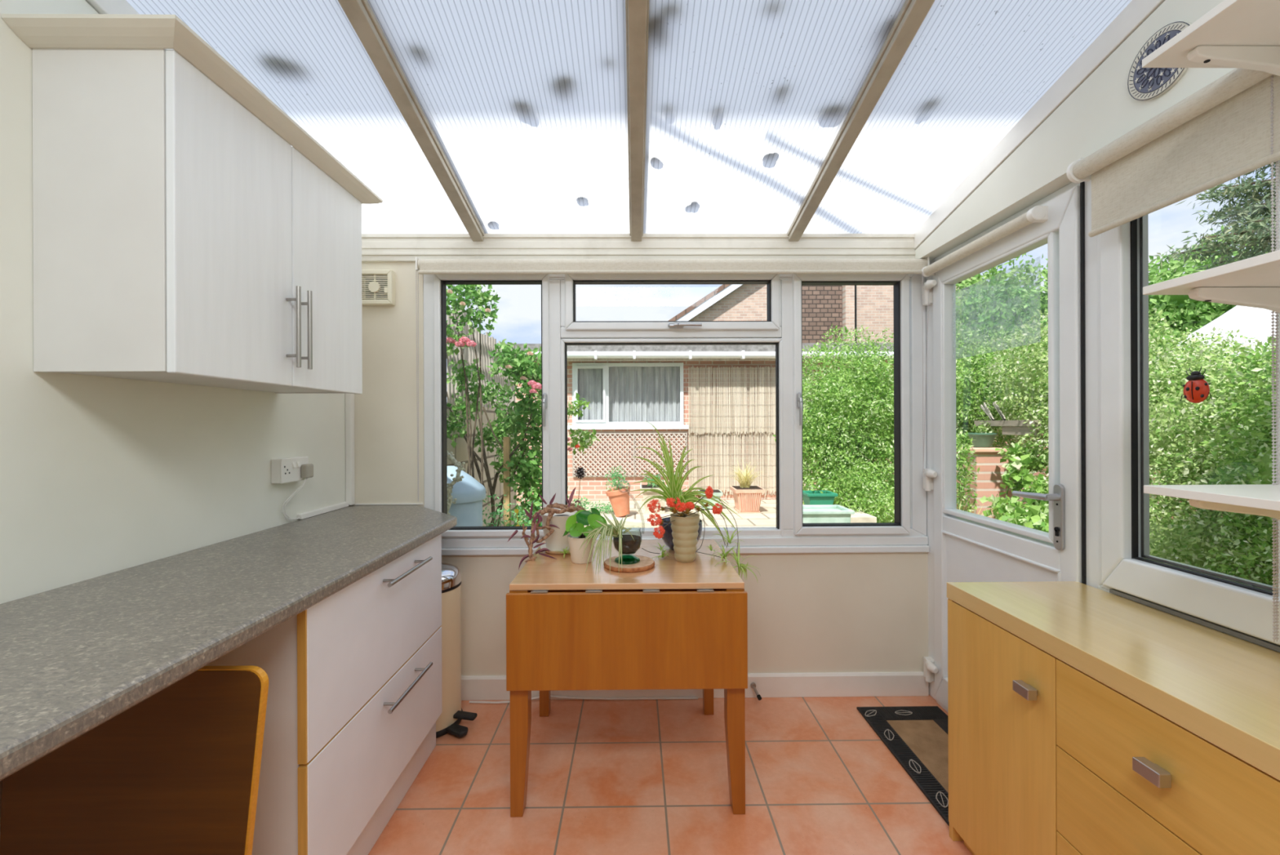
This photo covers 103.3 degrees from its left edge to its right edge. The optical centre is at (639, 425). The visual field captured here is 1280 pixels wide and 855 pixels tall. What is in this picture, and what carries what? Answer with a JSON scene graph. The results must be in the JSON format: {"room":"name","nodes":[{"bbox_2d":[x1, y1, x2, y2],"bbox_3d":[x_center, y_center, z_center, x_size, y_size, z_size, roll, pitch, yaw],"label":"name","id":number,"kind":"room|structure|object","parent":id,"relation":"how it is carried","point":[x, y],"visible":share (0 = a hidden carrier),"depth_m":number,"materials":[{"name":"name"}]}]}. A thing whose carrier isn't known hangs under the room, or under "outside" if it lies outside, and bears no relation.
{"room":"sunroom","nodes":[
{"label":"sunroom","id":0,"kind":"room"},
{"bbox_2d":[0,0,349,604],"bbox_3d":[-1.357,-0.110,0.636,0.120,2.695,3.300,0,0,-1],"label":"wall","id":1,"kind":"structure","parent":0,"point":[100,475],"depth_m":1.23,"materials":[{"name":"white paint"}]},
{"bbox_2d":[84,0,173,49],"bbox_3d":[-1.359,-1.163,0.628,0.145,0.761,3.285,0,0,-1],"label":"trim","id":2,"kind":"structure","parent":1,"relation":"attached to","point":[101,6],"depth_m":1.24,"materials":[{"name":"white plastic"}]},
{"bbox_2d":[1,13,382,394],"bbox_3d":[-1.131,-0.477,1.464,0.351,0.728,0.856,0,0,-1],"label":"upper cabinet","id":3,"kind":"object","parent":1,"relation":"attached to","point":[187,229],"visible":1,"depth_m":1.10,"materials":[{"name":"wood"}]},
{"bbox_2d":[271,456,308,483],"bbox_3d":[-1.285,0.163,1.868,0.046,0.088,0.148,0,0,-1],"label":"wall socket","id":4,"kind":"object","parent":1,"relation":"attached to","point":[283,470],"visible":0.92,"depth_m":1.82,"materials":[{"name":"white plastic"}]},
{"bbox_2d":[281,463,313,519],"bbox_3d":[-1.272,0.251,1.886,0.058,0.210,0.098,0,0,-1],"label":"plug","id":5,"kind":"object","parent":4,"relation":"attached to","point":[307,469],"visible":1,"depth_m":1.89,"materials":[{"name":"white plastic"}]},
{"bbox_2d":[125,0,1132,233],"bbox_3d":[0.008,-1.209,0.673,2.760,0.702,3.345,0,0,-1],"label":"ceiling","id":6,"kind":"structure","parent":0,"point":[525,101],"depth_m":1.57,"materials":[{"name":"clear plastic"}]},
{"bbox_2d":[351,262,928,675],"bbox_3d":[-0.014,0.245,2.360,2.840,1.975,0.120,0,0,-1],"label":"wall","id":7,"kind":"structure","parent":0,"point":[808,612],"depth_m":2.31,"materials":[{"name":"beige paint"}]},
{"bbox_2d":[345,393,355,505],"bbox_3d":[-1.300,-0.188,2.270,0.027,1.088,0.031,0,0,-1],"label":"trim","id":8,"kind":"structure","parent":7,"relation":"attached to","point":[349,397],"depth_m":2.25,"materials":[{"name":"white plastic"}]},
{"bbox_2d":[361,269,395,305],"bbox_3d":[-1.183,-0.616,2.268,0.159,0.153,0.037,0,0,-1],"label":"fan","id":9,"kind":"object","parent":7,"relation":"attached to","point":[378,286],"visible":0.75,"depth_m":2.26,"materials":[{"name":"beige plastic"}]},
{"bbox_2d":[361,274,387,299],"bbox_3d":[-1.183,-0.618,2.261,0.123,0.116,0.007,0,0,-1],"label":"grille","id":10,"kind":"object","parent":9,"relation":"attached to","point":[374,286],"depth_m":2.26,"materials":[{"name":"beige plastic"}]},
{"bbox_2d":[355,502,422,505],"bbox_3d":[-1.131,0.354,2.285,0.303,0.006,0.006,0,0,-1],"label":"trim","id":11,"kind":"structure","parent":7,"relation":"attached to","point":[356,504],"depth_m":2.28,"materials":[{"name":"white plastic"}]},
{"bbox_2d":[337,0,484,241],"bbox_3d":[-0.712,-1.202,0.665,0.068,0.751,3.345,0,0,-1],"label":"ceiling beam","id":12,"kind":"structure","parent":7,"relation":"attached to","point":[359,13],"depth_m":1.54,"materials":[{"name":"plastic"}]},
{"bbox_2d":[625,0,648,241],"bbox_3d":[-0.001,-1.205,0.673,0.068,0.751,3.345,0,0,-1],"label":"ceiling beam","id":13,"kind":"structure","parent":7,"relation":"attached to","point":[637,11],"depth_m":1.54,"materials":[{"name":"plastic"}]},
{"bbox_2d":[361,233,915,262],"bbox_3d":[-0.013,-0.804,2.324,2.650,0.123,0.092,0,0,-1],"label":"trim","id":14,"kind":"structure","parent":7,"relation":"attached to","point":[375,247],"depth_m":2.28,"materials":[{"name":"plastic"}]},
{"bbox_2d":[423,273,929,555],"bbox_3d":[0.165,-0.082,2.307,2.290,1.323,0.130,0,0,-1],"label":"window","id":15,"kind":"structure","parent":7,"relation":"in","point":[783,326],"depth_m":2.30,"materials":[{"name":"plastic"}]},
{"bbox_2d":[415,256,929,501],"bbox_3d":[0.149,-0.205,2.248,2.265,1.074,0.063,0,0,-1],"label":"window trim","id":16,"kind":"structure","parent":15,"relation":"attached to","point":[424,266],"depth_m":2.22,"materials":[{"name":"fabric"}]},
{"bbox_2d":[461,671,928,700],"bbox_3d":[0.235,1.179,2.295,2.149,0.105,0.016,0,0,-1],"label":"baseboard","id":17,"kind":"structure","parent":7,"relation":"attached to","point":[824,684],"depth_m":2.29,"materials":[{"name":"white wood"}]},
{"bbox_2d":[750,682,761,700],"bbox_3d":[0.516,1.183,2.253,0.025,0.045,0.076,0,0,-10],"label":"door stop","id":18,"kind":"object","parent":7,"relation":"attached to","point":[753,685],"visible":1,"depth_m":2.25,"materials":[{"name":"metal"}]},
{"bbox_2d":[786,0,934,241],"bbox_3d":[0.710,-1.208,0.680,0.068,0.751,3.345,0,0,-1],"label":"beam","id":19,"kind":"structure","parent":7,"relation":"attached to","point":[913,13],"depth_m":1.56,"materials":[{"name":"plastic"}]},
{"bbox_2d":[516,499,804,527],"bbox_3d":[1.518,1.296,5.471,6.340,0.100,6.070,0,0,-1],"label":"patio","id":20,"kind":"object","parent":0,"point":[766,517],"visible":0.08,"depth_m":7.09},
{"bbox_2d":[447,465,485,526],"bbox_3d":[-1.201,0.757,3.208,0.436,1.000,0.436,0,0,-1],"label":"water butt","id":21,"kind":"object","parent":20,"relation":"on","point":[469,493],"visible":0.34,"depth_m":3.10},
{"bbox_2d":[446,284,500,484],"bbox_3d":[-1.191,0.089,3.440,0.483,2.341,0.568,0,0,-13],"label":"climbing rose","id":22,"kind":"object","parent":20,"relation":"on","point":[470,292],"visible":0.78,"depth_m":3.42,"materials":[{"name":"green plant"}]},
{"bbox_2d":[446,337,456,343],"bbox_3d":[-1.217,-0.545,3.238,0.072,0.040,0.066,0,0,-1],"label":"flower","id":23,"kind":"object","parent":22,"relation":"on","point":[449,340],"depth_m":3.22,"materials":[{"name":"pink plant"}]},
{"bbox_2d":[453,340,465,346],"bbox_3d":[-1.153,-0.524,3.239,0.072,0.040,0.066,0,0,-1],"label":"flower","id":24,"kind":"object","parent":22,"relation":"on","point":[458,343],"depth_m":3.22,"materials":[{"name":"pink plant"}]},
{"bbox_2d":[458,336,470,342],"bbox_3d":[-1.123,-0.550,3.239,0.072,0.041,0.066,0,0,-1],"label":"flower","id":25,"kind":"object","parent":22,"relation":"on","point":[464,339],"depth_m":3.22,"materials":[{"name":"pink plant"}]},
{"bbox_2d":[465,339,477,346],"bbox_3d":[-1.081,-0.525,3.240,0.072,0.041,0.066,0,0,-1],"label":"flower","id":26,"kind":"object","parent":22,"relation":"on","point":[469,343],"depth_m":3.22,"materials":[{"name":"pink plant"}]},
{"bbox_2d":[502,436,511,525],"bbox_3d":[-1.034,0.687,3.942,0.044,1.198,0.045,0,0,-1],"label":"stake","id":27,"kind":"object","parent":20,"relation":"on","point":[506,440],"visible":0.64,"depth_m":3.92,"materials":[{"name":"brown wood"}]},
{"bbox_2d":[482,493,542,526],"bbox_3d":[-1.072,0.803,3.616,0.956,0.673,0.569,0,0,23],"label":"plants","id":28,"kind":"object","parent":20,"relation":"on","point":[517,510],"visible":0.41,"depth_m":3.51,"materials":[{"name":"green plant"}]},
{"bbox_2d":[448,338,599,526],"bbox_3d":[-0.909,0.113,4.198,1.112,1.667,1.064,0,0,-1],"label":"rose bush","id":29,"kind":"object","parent":20,"relation":"on","point":[522,368],"visible":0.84,"depth_m":4.05,"materials":[{"name":"green plant"}]},
{"bbox_2d":[526,351,533,355],"bbox_3d":[-0.845,-0.554,3.891,0.057,0.031,0.047,0,0,-1],"label":"flower","id":30,"kind":"object","parent":29,"relation":"on","point":[530,353],"depth_m":3.88,"materials":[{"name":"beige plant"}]},
{"bbox_2d":[527,379,536,385],"bbox_3d":[-0.811,-0.321,3.792,0.072,0.039,0.066,0,0,-1],"label":"flower","id":31,"kind":"object","parent":29,"relation":"on","point":[531,382],"depth_m":3.77,"materials":[{"name":"pink plant"}]},
{"bbox_2d":[528,388,537,393],"bbox_3d":[-0.801,-0.259,3.792,0.064,0.035,0.059,0,0,-1],"label":"flower","id":32,"kind":"object","parent":29,"relation":"on","point":[532,390],"depth_m":3.78,"materials":[{"name":"pink plant"}]},
{"bbox_2d":[530,382,541,389],"bbox_3d":[-0.772,-0.296,3.793,0.092,0.052,0.086,0,0,-1],"label":"flower","id":33,"kind":"object","parent":29,"relation":"on","point":[534,384],"depth_m":3.77,"materials":[{"name":"pink plant"}]},
{"bbox_2d":[570,495,613,513],"bbox_3d":[-0.662,1.150,7.301,0.883,0.342,0.316,0,0,-1],"label":"herbs","id":34,"kind":"object","parent":20,"relation":"on","point":[606,507],"visible":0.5,"depth_m":7.28,"materials":[{"name":"green plant"}]},
{"bbox_2d":[604,465,631,516],"bbox_3d":[-0.316,0.899,6.998,0.378,0.708,0.342,0,0,-1],"label":"potted plant","id":35,"kind":"object","parent":20,"relation":"on","point":[620,501],"visible":0.99,"depth_m":6.91,"materials":[{"name":"ceramic"}]},
{"bbox_2d":[584,515,658,527],"bbox_3d":[-0.197,1.163,5.823,1.342,0.180,0.112,0,0,28],"label":"sleeper","id":36,"kind":"object","parent":20,"relation":"on","point":[629,522],"visible":0.04,"depth_m":5.71,"materials":[{"name":"stone"}]},
{"bbox_2d":[640,473,667,512],"bbox_3d":[0.206,0.969,7.402,0.412,0.566,0.412,0,0,-1],"label":"planter","id":37,"kind":"object","parent":20,"relation":"on","point":[646,494],"visible":0.56,"depth_m":7.25,"materials":[{"name":"ceramic"}]},
{"bbox_2d":[697,489,723,509],"bbox_3d":[1.054,1.115,7.612,0.330,0.266,0.330,0,0,-1],"label":"planter","id":38,"kind":"object","parent":20,"relation":"on","point":[717,493],"visible":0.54,"depth_m":7.48,"materials":[{"name":"plastic"}]},
{"bbox_2d":[726,460,764,512],"bbox_3d":[1.526,0.870,7.384,0.726,0.752,0.785,0,0,-1],"label":"ribbed planter","id":39,"kind":"object","parent":20,"relation":"on","point":[747,498],"visible":1,"depth_m":7.21,"materials":[{"name":"ceramic"}]},
{"bbox_2d":[803,504,854,523],"bbox_3d":[1.587,0.986,4.477,0.480,0.520,0.340,0,0,-1],"label":"trough","id":40,"kind":"object","parent":20,"relation":"on","point":[812,513],"visible":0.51,"depth_m":4.33,"materials":[{"name":"green plastic"}]},
{"bbox_2d":[772,324,894,522],"bbox_3d":[2.409,0.119,5.749,1.697,2.538,1.578,0,0,24],"label":"hedge","id":41,"kind":"object","parent":20,"relation":"on","point":[848,420],"visible":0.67,"depth_m":5.44,"materials":[{"name":"green plant"}]},
{"bbox_2d":[835,506,876,522],"bbox_3d":[1.931,1.060,5.121,0.640,0.370,0.600,0,0,-1],"label":"stone step","id":42,"kind":"structure","parent":20,"relation":"on","point":[859,517],"depth_m":4.82,"materials":[{"name":"beige stone"}]},
{"bbox_2d":[802,489,837,508],"bbox_3d":[1.809,0.775,5.144,0.300,0.200,0.270,0,0,-1],"label":"planter","id":43,"kind":"object","parent":42,"relation":"on","point":[810,497],"visible":0.8,"depth_m":5.04,"materials":[{"name":"green plastic"}]},
{"bbox_2d":[893,427,993,518],"bbox_3d":[2.583,0.650,4.073,0.913,1.305,1.041,0,0,-9],"label":"bush","id":44,"kind":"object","parent":20,"relation":"on","point":[961,473],"depth_m":4.30,"materials":[{"name":"green plant"}]},
{"bbox_2d":[955,446,1012,518],"bbox_3d":[3.115,0.760,4.633,0.380,1.120,0.420,0,0,-1],"label":"brick pier","id":45,"kind":"object","parent":20,"relation":"on","point":[988,481],"visible":0.35,"depth_m":4.45,"materials":[{"name":"brick"}]},
{"bbox_2d":[967,417,1002,447],"bbox_3d":[3.147,0.065,4.621,0.305,0.267,0.264,0,0,-1],"label":"potted plant","id":46,"kind":"object","parent":45,"relation":"on","point":[980,439],"visible":0.92,"depth_m":4.55,"materials":[{"name":"green plant"}]},
{"bbox_2d":[955,318,1046,482],"bbox_3d":[3.640,0.048,5.490,1.440,2.410,1.439,0,0,14],"label":"bush","id":47,"kind":"object","parent":20,"relation":"on","point":[971,391],"visible":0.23,"depth_m":5.19,"materials":[{"name":"green plant"}]},
{"bbox_2d":[978,442,1048,532],"bbox_3d":[2.912,0.688,3.854,0.550,1.112,1.185,0,0,27],"label":"shrub","id":48,"kind":"object","parent":20,"relation":"on","point":[1034,516],"visible":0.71,"depth_m":3.92,"materials":[{"name":"green plant"}]},
{"bbox_2d":[981,306,1213,507],"bbox_3d":[3.449,0.104,4.067,1.157,2.299,1.616,0,0,-5],"label":"bush","id":49,"kind":"object","parent":20,"relation":"on","point":[1030,387],"visible":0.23,"depth_m":4.25,"materials":[{"name":"green plant"}]},
{"bbox_2d":[974,401,1040,435],"bbox_3d":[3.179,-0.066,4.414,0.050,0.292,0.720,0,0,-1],"label":"bench","id":50,"kind":"object","parent":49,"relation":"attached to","point":[1015,427],"visible":0.98,"depth_m":4.34,"materials":[{"name":"brown wood"}]},
{"bbox_2d":[368,694,972,854],"bbox_3d":[-0.002,1.282,0.630,3.200,0.100,3.460,0,0,-1],"label":"floor","id":51,"kind":"structure","parent":0,"point":[606,776],"depth_m":1.72,"materials":[{"name":"tile"}]},
{"bbox_2d":[0,665,268,854],"bbox_3d":[-1.035,0.836,0.962,0.668,0.762,0.045,0,0,-1],"label":"chair","id":52,"kind":"object","parent":51,"relation":"on","point":[176,771],"visible":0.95,"depth_m":0.95,"materials":[{"name":"brown wood"}]},
{"bbox_2d":[0,505,457,780],"bbox_3d":[-1.002,0.378,0.839,0.589,0.038,2.898,0,0,-1],"label":"countertop","id":53,"kind":"structure","parent":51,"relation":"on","point":[74,657],"depth_m":0.97,"materials":[{"name":"stone"}]},
{"bbox_2d":[297,501,348,519],"bbox_3d":[-1.301,0.348,2.093,0.017,0.020,0.318,0,0,-1],"label":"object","id":54,"kind":"object","parent":53,"relation":"on","point":[318,511],"visible":1,"depth_m":2.06,"materials":[{"name":"white plastic"}]},
{"bbox_2d":[205,533,442,854],"bbox_3d":[-0.994,0.818,1.529,0.609,0.838,0.852,0,0,-1],"label":"drawer unit","id":55,"kind":"object","parent":51,"relation":"on","point":[354,700],"visible":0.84,"depth_m":1.27,"materials":[{"name":"wood"}]},
{"bbox_2d":[435,562,477,737],"bbox_3d":[-0.841,0.912,2.109,0.347,0.646,0.268,0,0,-1],"label":"pedal bin","id":56,"kind":"object","parent":51,"relation":"on","point":[452,713],"visible":0.36,"depth_m":2.05,"materials":[{"name":"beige metal"}]},
{"bbox_2d":[469,694,697,703],"bbox_3d":[-0.249,1.220,2.269,1.020,0.026,0.023,0,0,-2],"label":"cable","id":57,"kind":"object","parent":51,"relation":"on","point":[554,696],"visible":0.74,"depth_m":2.27,"materials":[{"name":"plastic"}]},
{"bbox_2d":[506,539,747,817],"bbox_3d":[-0.046,0.865,1.888,0.758,0.735,0.633,0,0,-1],"label":"table","id":58,"kind":"object","parent":51,"relation":"on","point":[673,624],"visible":0.87,"depth_m":1.57,"materials":[{"name":"brown wood"}]},
{"bbox_2d":[507,486,586,569],"bbox_3d":[-0.365,0.386,1.971,0.307,0.302,0.211,0,0,-24],"label":"potted tradescantia","id":59,"kind":"object","parent":58,"relation":"on","point":[553,520],"visible":0.9,"depth_m":1.94,"materials":[{"name":"plant"}]},
{"bbox_2d":[539,508,577,551],"bbox_3d":[-0.312,0.418,2.017,0.172,0.144,0.172,0,0,-1],"label":"pot","id":60,"kind":"object","parent":59,"relation":"on","point":[555,541],"depth_m":1.95,"materials":[{"name":"white ceramic"}]},
{"bbox_2d":[574,466,586,511],"bbox_3d":[-0.238,0.264,2.028,0.049,0.197,0.049,0,0,-1],"label":"ornament","id":61,"kind":"object","parent":59,"relation":"on","point":[580,472],"visible":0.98,"depth_m":2.02,"materials":[{"name":"metal"}]},
{"bbox_2d":[562,507,606,564],"bbox_3d":[-0.201,0.405,1.860,0.164,0.186,0.157,0,0,-1],"label":"potted violet","id":62,"kind":"object","parent":58,"relation":"on","point":[575,538],"visible":0.8,"depth_m":1.83,"materials":[{"name":"plant"}]},
{"bbox_2d":[567,533,594,564],"bbox_3d":[-0.214,0.450,1.858,0.105,0.096,0.105,0,0,-1],"label":"pot","id":63,"kind":"object","parent":62,"relation":"on","point":[575,540],"depth_m":1.82,"materials":[{"name":"white ceramic"}]},
{"bbox_2d":[553,479,644,573],"bbox_3d":[-0.173,0.354,1.792,0.357,0.321,0.200,0,0,18],"label":"potted plant","id":64,"kind":"object","parent":58,"relation":"on","point":[626,544],"visible":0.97,"depth_m":1.75,"materials":[{"name":"plant"}]},
{"bbox_2d":[612,528,641,555],"bbox_3d":[-0.045,0.411,1.800,0.105,0.095,0.105,0,0,-1],"label":"bowl","id":65,"kind":"object","parent":64,"relation":"on","point":[630,544],"depth_m":1.76,"materials":[{"name":"clear glass"}]},
{"bbox_2d":[604,555,654,572],"bbox_3d":[-0.038,0.490,1.800,0.182,0.015,0.182,0,0,-1],"label":"mat","id":66,"kind":"object","parent":58,"relation":"on","point":[645,563],"visible":0.76,"depth_m":1.75,"materials":[{"name":"brown wood"}]},
{"bbox_2d":[646,485,722,562],"bbox_3d":[0.155,0.359,1.848,0.281,0.274,0.125,0,0,-29],"label":"flowering kalanchoe","id":67,"kind":"object","parent":58,"relation":"on","point":[685,526],"visible":1,"depth_m":1.82,"materials":[{"name":"plant"}]},
{"bbox_2d":[630,421,759,580],"bbox_3d":[0.229,0.275,1.981,0.512,0.582,0.388,0,0,21],"label":"spider plant","id":68,"kind":"object","parent":58,"relation":"on","point":[673,489],"visible":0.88,"depth_m":2.00,"materials":[{"name":"green plant"}]},
{"bbox_2d":[857,706,949,826],"bbox_3d":[1.119,1.221,1.855,0.352,0.012,0.687,0,0,-1],"label":"door mat","id":69,"kind":"object","parent":51,"relation":"on","point":[917,736],"visible":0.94,"depth_m":1.96,"materials":[{"name":"black rubber"}]},
{"bbox_2d":[946,581,1279,854],"bbox_3d":[1.109,0.848,0.816,0.424,0.759,1.408,0,0,-1],"label":"sideboard","id":70,"kind":"object","parent":51,"relation":"on","point":[1083,719],"visible":1,"depth_m":1.07,"materials":[{"name":"brown wood"}]},
{"bbox_2d":[658,516,702,550],"bbox_3d":[0.164,0.440,2.047,0.176,0.114,0.176,0,0,-1],"label":"plant pot","id":71,"kind":"object","parent":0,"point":[668,538],"depth_m":2.00,"materials":[{"name":"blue ceramic"}]},
{"bbox_2d":[670,511,700,562],"bbox_3d":[0.166,0.412,1.862,0.110,0.168,0.110,0,0,-1],"label":"vase","id":72,"kind":"object","parent":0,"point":[685,527],"depth_m":1.82,"materials":[{"name":"beige ceramic"}]},
{"bbox_2d":[967,432,997,447],"bbox_3d":[3.112,0.133,4.613,0.236,0.132,0.236,0,0,-1],"label":"planter","id":73,"kind":"object","parent":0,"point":[979,439],"depth_m":4.54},
{"bbox_2d":[915,0,1279,652],"bbox_3d":[1.345,-0.123,0.664,0.156,2.700,3.300,0,0,-1],"label":"wall","id":74,"kind":"structure","parent":0,"point":[1102,109],"depth_m":1.46,"materials":[{"name":"white paint"}]},
{"bbox_2d":[921,205,1048,471],"bbox_3d":[1.273,-0.247,1.925,0.056,0.908,0.627,0,0,-1],"label":"roller blind","id":75,"kind":"object","parent":74,"relation":"attached to","point":[1037,213],"visible":0.99,"depth_m":1.86,"materials":[{"name":"fabric"}]},
{"bbox_2d":[922,180,1100,711],"bbox_3d":[1.320,0.241,1.911,0.162,1.972,0.905,0,0,-1],"label":"door","id":76,"kind":"structure","parent":74,"relation":"in","point":[965,546],"depth_m":1.66,"materials":[{"name":"plastic"}]},
{"bbox_2d":[914,0,1164,248],"bbox_3d":[1.333,-1.176,0.657,0.150,0.756,3.285,0,0,-1],"label":"roof beam","id":77,"kind":"structure","parent":74,"relation":"attached to","point":[1136,11],"depth_m":1.55,"materials":[{"name":"white plastic"}]},
{"bbox_2d":[1127,21,1191,100],"bbox_3d":[1.251,-0.873,1.218,0.012,0.155,0.155,0,0,-1],"label":"wall plate","id":78,"kind":"object","parent":74,"relation":"attached to","point":[1144,83],"visible":0.54,"depth_m":1.23,"materials":[{"name":"blue ceramic"}]},
{"bbox_2d":[1097,160,1279,651],"bbox_3d":[1.356,-0.140,1.220,0.101,1.210,0.492,0,0,-1],"label":"window","id":79,"kind":"structure","parent":74,"relation":"in","point":[1242,611],"depth_m":1.37,"materials":[{"name":"plastic"}]},
{"bbox_2d":[1066,67,1279,641],"bbox_3d":[1.233,-0.158,1.111,0.064,1.172,0.625,0,0,-1],"label":"roller blind","id":80,"kind":"object","parent":79,"relation":"attached to","point":[1228,129],"visible":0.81,"depth_m":1.13,"materials":[{"name":"fabric"}]},
{"bbox_2d":[1180,366,1212,403],"bbox_3d":[1.347,-0.098,1.227,0.022,0.087,0.070,0,0,-1],"label":"ornament","id":81,"kind":"object","parent":79,"relation":"attached to","point":[1197,389],"visible":1,"depth_m":1.22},
{"bbox_2d":[1142,0,1279,75],"bbox_3d":[1.164,-0.683,0.636,0.322,0.091,0.748,0,0,-1],"label":"wall shelf","id":82,"kind":"object","parent":74,"relation":"attached to","point":[1245,34],"visible":1,"depth_m":0.94,"materials":[{"name":"beige wood"}]},
{"bbox_2d":[1142,249,1279,312],"bbox_3d":[1.165,-0.231,0.636,0.322,0.091,0.748,0,0,-1],"label":"wall shelf","id":83,"kind":"object","parent":74,"relation":"attached to","point":[1254,282],"visible":1,"depth_m":0.94,"materials":[{"name":"beige wood"}]},
{"bbox_2d":[1143,484,1279,519],"bbox_3d":[1.167,0.163,0.636,0.322,0.091,0.748,0,0,-1],"label":"wall shelf","id":84,"kind":"object","parent":74,"relation":"attached to","point":[1263,500],"visible":1,"depth_m":0.94,"materials":[{"name":"white wood"}]},
{"bbox_3d":[4.732,1.426,26.051,70.000,0.175,68.000,0,0,-1],"label":"ground","id":85,"kind":"structure","parent":0,"visible":0},
{"bbox_2d":[446,402,516,526],"bbox_3d":[-1.589,0.579,4.434,0.150,1.520,3.700,0,0,-1],"label":"wall","id":86,"kind":"structure","parent":85,"relation":"on","point":[460,450],"depth_m":4.98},
{"bbox_2d":[446,308,515,412],"bbox_3d":[-1.554,-0.581,4.431,0.080,0.840,3.595,0,0,-1],"label":"fence","id":87,"kind":"object","parent":86,"relation":"on","point":[487,343],"visible":0.14,"depth_m":4.76,"materials":[{"name":"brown wood"}]},
{"bbox_2d":[447,450,465,514],"bbox_3d":[-1.290,0.183,2.905,0.577,0.907,0.120,0,0,-4],"label":"branch","id":88,"kind":"object","parent":87,"relation":"hanging from","point":[458,477],"visible":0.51,"depth_m":2.89,"materials":[{"name":"brown plant"}]},
{"bbox_2d":[474,342,893,505],"bbox_3d":[0.846,-0.001,9.860,7.900,2.660,3.500,0,0,-1],"label":"house","id":89,"kind":"structure","parent":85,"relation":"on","point":[626,387],"depth_m":8.50,"materials":[{"name":"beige brick"}]},
{"bbox_2d":[577,366,679,422],"bbox_3d":[-0.190,-0.524,8.592,1.784,0.975,0.032,0,0,-1],"label":"window","id":90,"kind":"structure","parent":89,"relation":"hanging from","point":[595,395],"depth_m":8.59,"materials":[{"name":"white glass"}]},
{"bbox_2d":[572,432,687,476],"bbox_3d":[-0.167,0.488,8.461,1.920,0.730,0.045,0,0,-1],"label":"lattice panel","id":91,"kind":"object","parent":89,"relation":"attached to","point":[599,433],"visible":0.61,"depth_m":8.45,"materials":[{"name":"brown wood"}]},
{"bbox_2d":[687,365,813,495],"bbox_3d":[1.847,0.094,8.459,2.110,2.161,0.056,0,0,-1],"label":"screen","id":92,"kind":"object","parent":89,"relation":"attached to","point":[707,408],"visible":0.58,"depth_m":8.45,"materials":[{"name":"brown wood"}]},
{"bbox_2d":[668,275,992,342],"bbox_3d":[6.684,-2.854,19.522,11.700,8.520,7.500,0,0,-1],"label":"house","id":93,"kind":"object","parent":85,"relation":"on","point":[850,306],"visible":0.07,"depth_m":16.02,"materials":[{"name":"brick"}]},
{"bbox_2d":[955,275,1048,377],"bbox_3d":[8.022,-0.958,11.061,2.462,4.522,1.899,0,0,2],"label":"tree","id":94,"kind":"object","parent":85,"relation":"on","point":[995,314],"visible":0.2,"depth_m":10.79,"materials":[{"name":"green plant"}]},
{"bbox_2d":[955,253,1048,351],"bbox_3d":[9.621,-1.661,13.787,6.240,5.935,3.708,0,0,-1],"label":"tree","id":95,"kind":"object","parent":85,"relation":"on","point":[1041,299],"visible":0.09,"depth_m":13.01,"materials":[{"name":"green plant"}]},
{"bbox_2d":[956,391,1257,519],"bbox_3d":[4.771,0.488,5.351,0.150,1.650,7.400,0,0,-1],"label":"wall","id":96,"kind":"structure","parent":85,"relation":"on","point":[1045,469],"depth_m":5.94,"materials":[{"name":"brick"}]},
{"bbox_2d":[1046,223,1275,346],"bbox_3d":[12.295,-1.517,10.970,6.326,5.620,3.603,0,0,8],"label":"tree","id":97,"kind":"object","parent":85,"relation":"on","point":[1193,314],"visible":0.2,"depth_m":10.38,"materials":[{"name":"green plant"}]},
{"bbox_2d":[1046,324,1278,587],"bbox_3d":[3.404,0.337,2.661,1.701,2.001,2.170,0,0,-12],"label":"hedge","id":98,"kind":"object","parent":85,"relation":"on","point":[1176,426],"visible":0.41,"depth_m":2.77,"materials":[{"name":"green plant"}]},
{"bbox_2d":[1154,161,1275,271],"bbox_3d":[6.059,-1.142,4.583,2.241,4.900,1.996,0,0,-29],"label":"conifer tree","id":99,"kind":"object","parent":85,"relation":"on","point":[1257,221],"visible":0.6,"depth_m":4.62,"materials":[{"name":"green plant"}]},
{"bbox_2d":[1154,305,1275,365],"bbox_3d":[8.404,-0.326,6.714,2.828,3.250,2.245,0,0,25],"label":"marquee","id":100,"kind":"object","parent":85,"relation":"on","point":[1251,322],"visible":0.13,"depth_m":6.27,"materials":[{"name":"fabric"}]},
{"bbox_2d":[1194,338,1278,591],"bbox_3d":[2.943,0.443,2.249,0.693,1.861,0.886,0,0,45],"label":"shrub","id":101,"kind":"object","parent":85,"relation":"on","point":[1263,471],"visible":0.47,"depth_m":2.34,"materials":[{"name":"green plant"}]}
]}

